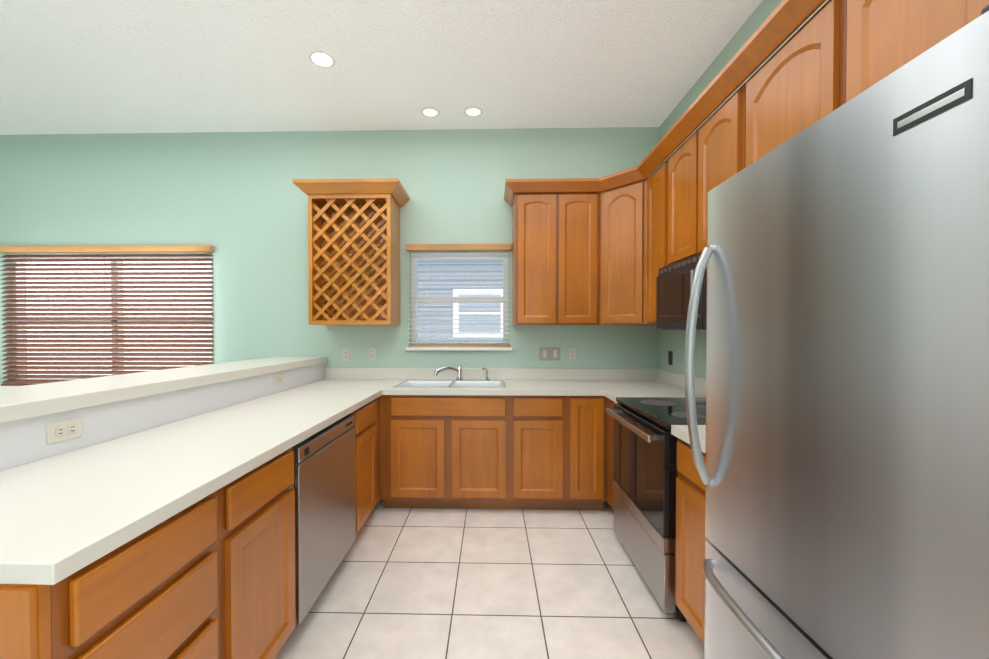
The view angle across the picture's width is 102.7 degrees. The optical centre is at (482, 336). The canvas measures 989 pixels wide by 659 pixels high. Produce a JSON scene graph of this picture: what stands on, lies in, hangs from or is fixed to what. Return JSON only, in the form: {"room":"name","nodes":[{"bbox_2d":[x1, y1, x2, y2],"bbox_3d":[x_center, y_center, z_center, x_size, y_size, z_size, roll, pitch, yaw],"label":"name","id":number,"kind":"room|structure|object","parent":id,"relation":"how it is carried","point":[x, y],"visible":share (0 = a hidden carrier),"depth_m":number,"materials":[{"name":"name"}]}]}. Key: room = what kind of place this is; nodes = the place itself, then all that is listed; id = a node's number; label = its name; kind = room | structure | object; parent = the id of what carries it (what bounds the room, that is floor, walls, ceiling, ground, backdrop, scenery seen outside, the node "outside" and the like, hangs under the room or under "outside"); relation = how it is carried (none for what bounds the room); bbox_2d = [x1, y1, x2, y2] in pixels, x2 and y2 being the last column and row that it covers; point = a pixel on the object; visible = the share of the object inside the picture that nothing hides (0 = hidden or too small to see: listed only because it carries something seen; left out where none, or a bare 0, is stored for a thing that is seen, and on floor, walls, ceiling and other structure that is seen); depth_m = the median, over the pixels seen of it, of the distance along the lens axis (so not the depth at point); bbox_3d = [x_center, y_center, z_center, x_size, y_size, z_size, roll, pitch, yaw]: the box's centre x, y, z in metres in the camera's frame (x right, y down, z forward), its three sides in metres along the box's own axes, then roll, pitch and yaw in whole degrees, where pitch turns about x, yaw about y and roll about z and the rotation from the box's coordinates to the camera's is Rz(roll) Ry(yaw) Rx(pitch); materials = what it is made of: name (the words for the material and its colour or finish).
{"room":"kitchen","nodes":[
{"label":"kitchen","id":0,"kind":"room"},
{"bbox_2d":[0,363,325,470],"bbox_3d":[-1.519,0.796,2.026,0.120,1.076,3.148,0,1,1],"label":"wall","id":1,"kind":"structure","parent":0,"point":[23,442],"depth_m":1.67,"materials":[{"name":"white paint"}]},
{"bbox_2d":[46,417,82,444],"bbox_3d":[-1.469,0.331,1.396,0.009,0.070,0.115,0,1,1],"label":"outlet","id":2,"kind":"object","parent":1,"relation":"attached to","point":[59,431],"visible":1,"depth_m":1.39,"materials":[{"name":"grey plastic"}]},
{"bbox_2d":[0,357,327,423],"bbox_3d":[-1.675,0.229,2.014,0.470,0.054,3.168,0,1,1],"label":"bar","id":3,"kind":"object","parent":1,"relation":"on","point":[26,402],"visible":1,"depth_m":1.72,"materials":[{"name":"white laminate"}]},
{"bbox_2d":[274,374,282,385],"bbox_3d":[-1.436,0.305,2.795,0.009,0.070,0.115,0,1,1],"label":"outlet","id":4,"kind":"object","parent":1,"relation":"attached to","point":[278,379],"visible":1,"depth_m":2.79,"materials":[{"name":"grey plastic"}]},
{"bbox_2d":[0,127,658,482],"bbox_3d":[-1.910,-0.270,3.680,7.360,3.170,0.160,0,1,1],"label":"wall","id":5,"kind":"structure","parent":0,"point":[238,201],"depth_m":3.59,"materials":[{"name":"green paint"}]},
{"bbox_2d":[0,254,212,387],"bbox_3d":[-3.436,-0.140,3.685,2.010,1.249,0.165,0,1,1],"label":"window","id":6,"kind":"structure","parent":5,"relation":"in","point":[91,302],"depth_m":3.71,"materials":[{"name":"white plastic"}]},
{"bbox_2d":[0,245,214,385],"bbox_3d":[-3.437,-0.182,3.614,2.000,1.275,0.075,0,1,1],"label":"window blind","id":7,"kind":"object","parent":6,"relation":"attached to","point":[26,369],"visible":0.88,"depth_m":3.63,"materials":[{"name":"brown wood"}]},
{"bbox_2d":[342,348,349,360],"bbox_3d":[-1.232,0.166,3.584,0.070,0.115,0.009,0,1,1],"label":"electrical outlet","id":8,"kind":"object","parent":5,"relation":"attached to","point":[345,354],"visible":1,"depth_m":3.58,"materials":[{"name":"grey plastic"}]},
{"bbox_2d":[292,178,409,324],"bbox_3d":[-1.080,-0.673,3.357,0.845,1.153,0.434,0,1,1],"label":"wine rack","id":9,"kind":"object","parent":5,"relation":"attached to","point":[353,251],"visible":1,"depth_m":3.26,"materials":[{"name":"brown wood"}]},
{"bbox_2d":[369,347,375,359],"bbox_3d":[-0.993,0.156,3.578,0.070,0.115,0.009,0,1,1],"label":"electrical outlet","id":10,"kind":"object","parent":5,"relation":"attached to","point":[372,353],"visible":1,"depth_m":3.58,"materials":[{"name":"grey plastic"}]},
{"bbox_2d":[406,252,511,350],"bbox_3d":[-0.206,-0.319,3.607,0.950,0.889,0.165,0,1,1],"label":"window","id":11,"kind":"structure","parent":5,"relation":"in","point":[414,283],"depth_m":3.62,"materials":[{"name":"white plastic"}]},
{"bbox_2d":[406,244,511,346],"bbox_3d":[-0.208,-0.361,3.538,0.940,0.915,0.079,0,1,1],"label":"blinds","id":12,"kind":"object","parent":11,"relation":"attached to","point":[458,247],"visible":0.92,"depth_m":3.53,"materials":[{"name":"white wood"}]},
{"bbox_2d":[540,347,559,359],"bbox_3d":[0.607,0.157,3.538,0.186,0.115,0.014,0,1,1],"label":"light switch","id":13,"kind":"object","parent":5,"relation":"attached to","point":[549,353],"visible":1,"depth_m":3.54,"materials":[{"name":"grey plastic"}]},
{"bbox_2d":[512,180,599,324],"bbox_3d":[0.609,-0.669,3.359,0.685,1.144,0.349,0,1,1],"label":"upper cabinet","id":14,"kind":"object","parent":5,"relation":"attached to","point":[596,251],"depth_m":3.19,"materials":[{"name":"brown wood"}]},
{"bbox_2d":[568,347,575,359],"bbox_3d":[0.807,0.157,3.536,0.070,0.115,0.009,0,1,1],"label":"electrical outlet","id":15,"kind":"object","parent":5,"relation":"attached to","point":[571,353],"visible":1,"depth_m":3.54,"materials":[{"name":"grey plastic"}]},
{"bbox_2d":[0,0,762,134],"bbox_3d":[-1.986,-1.868,0.433,7.360,0.100,6.700,0,1,1],"label":"ceiling","id":16,"kind":"structure","parent":0,"point":[119,66],"depth_m":2.66,"materials":[{"name":"white paint"}]},
{"bbox_2d":[308,50,335,67],"bbox_3d":[-1.064,-1.841,2.632,0.170,0.003,0.170,0,1,1],"label":"recessed light","id":17,"kind":"object","parent":16,"relation":"in","point":[320,58],"visible":1,"depth_m":2.63,"materials":[{"name":"white plastic"}]},
{"bbox_2d":[420,107,439,117],"bbox_3d":[-0.429,-1.848,3.267,0.170,0.003,0.170,0,1,1],"label":"recessed light","id":18,"kind":"object","parent":16,"relation":"in","point":[432,112],"visible":1,"depth_m":3.26,"materials":[{"name":"white plastic"}]},
{"bbox_2d":[463,106,482,116],"bbox_3d":[-0.074,-1.848,3.259,0.170,0.003,0.170,0,1,1],"label":"recessed light","id":19,"kind":"object","parent":16,"relation":"in","point":[472,111],"visible":1,"depth_m":3.25,"materials":[{"name":"white plastic"}]},
{"bbox_2d":[275,483,703,658],"bbox_3d":[-1.986,1.402,0.470,7.360,0.100,6.700,0,1,1],"label":"floor","id":20,"kind":"structure","parent":0,"point":[412,583],"depth_m":2.04,"materials":[{"name":"tile"}]},
{"bbox_2d":[0,447,295,658],"bbox_3d":[-1.133,0.899,1.214,0.687,0.888,0.940,0,1,1],"label":"base cabinet","id":21,"kind":"object","parent":20,"relation":"on","point":[211,576],"depth_m":1.07,"materials":[{"name":"brown wood"}]},
{"bbox_2d":[0,388,387,584],"bbox_3d":[-1.102,0.427,1.831,0.720,0.041,2.190,0,1,1],"label":"countertop","id":22,"kind":"structure","parent":21,"relation":"on","point":[64,515],"depth_m":1.17,"materials":[{"name":"white laminate"}]},
{"bbox_2d":[293,414,355,624],"bbox_3d":[-1.067,0.902,2.035,0.604,0.864,0.698,0,1,1],"label":"dishwasher","id":23,"kind":"object","parent":20,"relation":"on","point":[325,499],"visible":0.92,"depth_m":1.91,"materials":[{"name":"silver metal"}]},
{"bbox_2d":[350,397,379,533],"bbox_3d":[-1.066,0.883,2.614,0.619,0.888,0.450,0,1,1],"label":"base cabinet","id":24,"kind":"object","parent":20,"relation":"on","point":[367,418],"depth_m":2.62,"materials":[{"name":"brown wood"}]},
{"bbox_2d":[504,395,567,509],"bbox_3d":[0.411,0.876,3.228,0.438,0.888,0.619,0,1,1],"label":"base cabinet","id":25,"kind":"object","parent":20,"relation":"on","point":[535,427],"depth_m":2.93,"materials":[{"name":"brown wood"}]},
{"bbox_2d":[568,396,607,509],"bbox_3d":[0.778,0.876,3.220,0.298,0.888,0.619,0,1,1],"label":"base cabinet","id":26,"kind":"object","parent":20,"relation":"on","point":[587,415],"depth_m":2.92,"materials":[{"name":"brown wood"}]},
{"bbox_2d":[608,398,615,511],"bbox_3d":[1.218,0.882,2.750,0.600,0.888,0.334,0,1,1],"label":"base cabinet","id":27,"kind":"object","parent":20,"relation":"on","point":[610,403],"depth_m":2.84,"materials":[{"name":"brown wood"}]},
{"bbox_2d":[295,368,670,395],"bbox_3d":[0.065,0.361,3.228,2.986,0.141,0.660,0,1,1],"label":"countertop","id":28,"kind":"structure","parent":27,"relation":"on","point":[518,381],"depth_m":3.51,"materials":[{"name":"white laminate"}]},
{"bbox_2d":[392,379,505,387],"bbox_3d":[-0.245,0.472,3.239,0.860,0.177,0.500,0,1,1],"label":"sink","id":29,"kind":"object","parent":28,"relation":"in","point":[435,383],"visible":0.4,"depth_m":3.38,"materials":[{"name":"white ceramic"}]},
{"bbox_2d":[434,362,489,380],"bbox_3d":[-0.171,0.300,3.381,0.471,0.161,0.167,0,1,1],"label":"faucet","id":30,"kind":"object","parent":28,"relation":"on","point":[458,370],"visible":1,"depth_m":3.40,"materials":[{"name":"silver metal"}]},
{"bbox_2d":[600,372,705,402],"bbox_3d":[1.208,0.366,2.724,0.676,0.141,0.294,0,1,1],"label":"countertop","id":31,"kind":"structure","parent":27,"relation":"on","point":[613,385],"depth_m":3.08,"materials":[{"name":"white laminate"}]},
{"bbox_2d":[606,397,705,621],"bbox_3d":[1.156,0.817,2.200,0.738,1.030,0.764,0,1,1],"label":"range","id":32,"kind":"object","parent":20,"relation":"on","point":[645,440],"visible":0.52,"depth_m":2.04,"materials":[{"name":"silver metal"}]},
{"bbox_2d":[675,438,705,644],"bbox_3d":[1.179,0.896,1.494,0.619,0.888,0.635,0,1,1],"label":"base cabinet","id":33,"kind":"object","parent":20,"relation":"on","point":[690,490],"depth_m":1.68,"materials":[{"name":"brown wood"}]},
{"bbox_2d":[671,425,705,452],"bbox_3d":[1.188,0.381,1.488,0.658,0.141,0.635,0,1,1],"label":"countertop","id":34,"kind":"structure","parent":33,"relation":"on","point":[681,432],"depth_m":1.71,"materials":[{"name":"white laminate"}]},
{"bbox_2d":[684,4,988,658],"bbox_3d":[1.009,0.459,0.803,0.886,1.778,0.720,0,1,1],"label":"refrigerator","id":35,"kind":"object","parent":20,"relation":"on","point":[844,472],"visible":1,"depth_m":0.68,"materials":[{"name":"grey metal"}]},
{"bbox_2d":[658,0,827,378],"bbox_3d":[1.570,-0.231,0.267,0.160,3.170,6.500,0,1,1],"label":"wall","id":36,"kind":"structure","parent":0,"point":[672,340],"depth_m":2.81,"materials":[{"name":"green paint"}]},
{"bbox_2d":[600,164,655,324],"bbox_3d":[1.254,-0.667,3.215,0.608,1.144,0.608,0,1,1],"label":"upper cabinet","id":37,"kind":"object","parent":36,"relation":"attached to","point":[622,192],"depth_m":3.04,"materials":[{"name":"brown wood"}]},
{"bbox_2d":[644,156,663,323],"bbox_3d":[1.372,-0.627,2.734,0.349,1.075,0.344,0,1,1],"label":"upper cabinet","id":38,"kind":"object","parent":36,"relation":"attached to","point":[654,184],"depth_m":2.79,"materials":[{"name":"brown wood"}]},
{"bbox_2d":[668,351,672,364],"bbox_3d":[1.556,0.180,3.273,0.009,0.115,0.070,0,1,1],"label":"electrical outlet","id":39,"kind":"object","parent":36,"relation":"attached to","point":[670,357],"visible":1,"depth_m":3.27,"materials":[{"name":"black plastic"}]},
{"bbox_2d":[664,80,739,266],"bbox_3d":[1.359,-0.803,2.176,0.349,0.711,0.760,0,1,1],"label":"upper cabinet","id":40,"kind":"object","parent":36,"relation":"attached to","point":[710,156],"depth_m":2.19,"materials":[{"name":"brown wood"}]},
{"bbox_2d":[656,253,706,329],"bbox_3d":[1.304,-0.235,2.184,0.455,0.395,0.760,0,1,1],"label":"microwave","id":41,"kind":"object","parent":40,"relation":"attached to","point":[673,284],"visible":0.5,"depth_m":2.27,"materials":[{"name":"grey metal"}]},
{"bbox_2d":[740,0,839,170],"bbox_3d":[1.344,-0.614,1.537,0.349,1.075,0.500,0,1,1],"label":"upper cabinet","id":42,"kind":"object","parent":36,"relation":"attached to","point":[798,85],"depth_m":1.50,"materials":[{"name":"brown wood"}]},
{"bbox_2d":[840,0,988,105],"bbox_3d":[1.333,-0.831,1.072,0.349,0.630,0.421,0,1,1],"label":"upper cabinet","id":43,"kind":"object","parent":36,"relation":"attached to","point":[878,38],"depth_m":1.14,"materials":[{"name":"brown wood"}]},
{"label":"outside","id":44,"kind":"structure","parent":0,"visible":0},
{"bbox_2d":[26,261,211,374],"bbox_3d":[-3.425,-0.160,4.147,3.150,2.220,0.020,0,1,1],"label":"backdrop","id":45,"kind":"structure","parent":44,"point":[110,307],"depth_m":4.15,"materials":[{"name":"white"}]},
{"bbox_2d":[417,259,502,341],"bbox_3d":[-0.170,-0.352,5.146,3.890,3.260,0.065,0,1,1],"label":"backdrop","id":46,"kind":"structure","parent":44,"point":[484,268],"depth_m":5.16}
]}

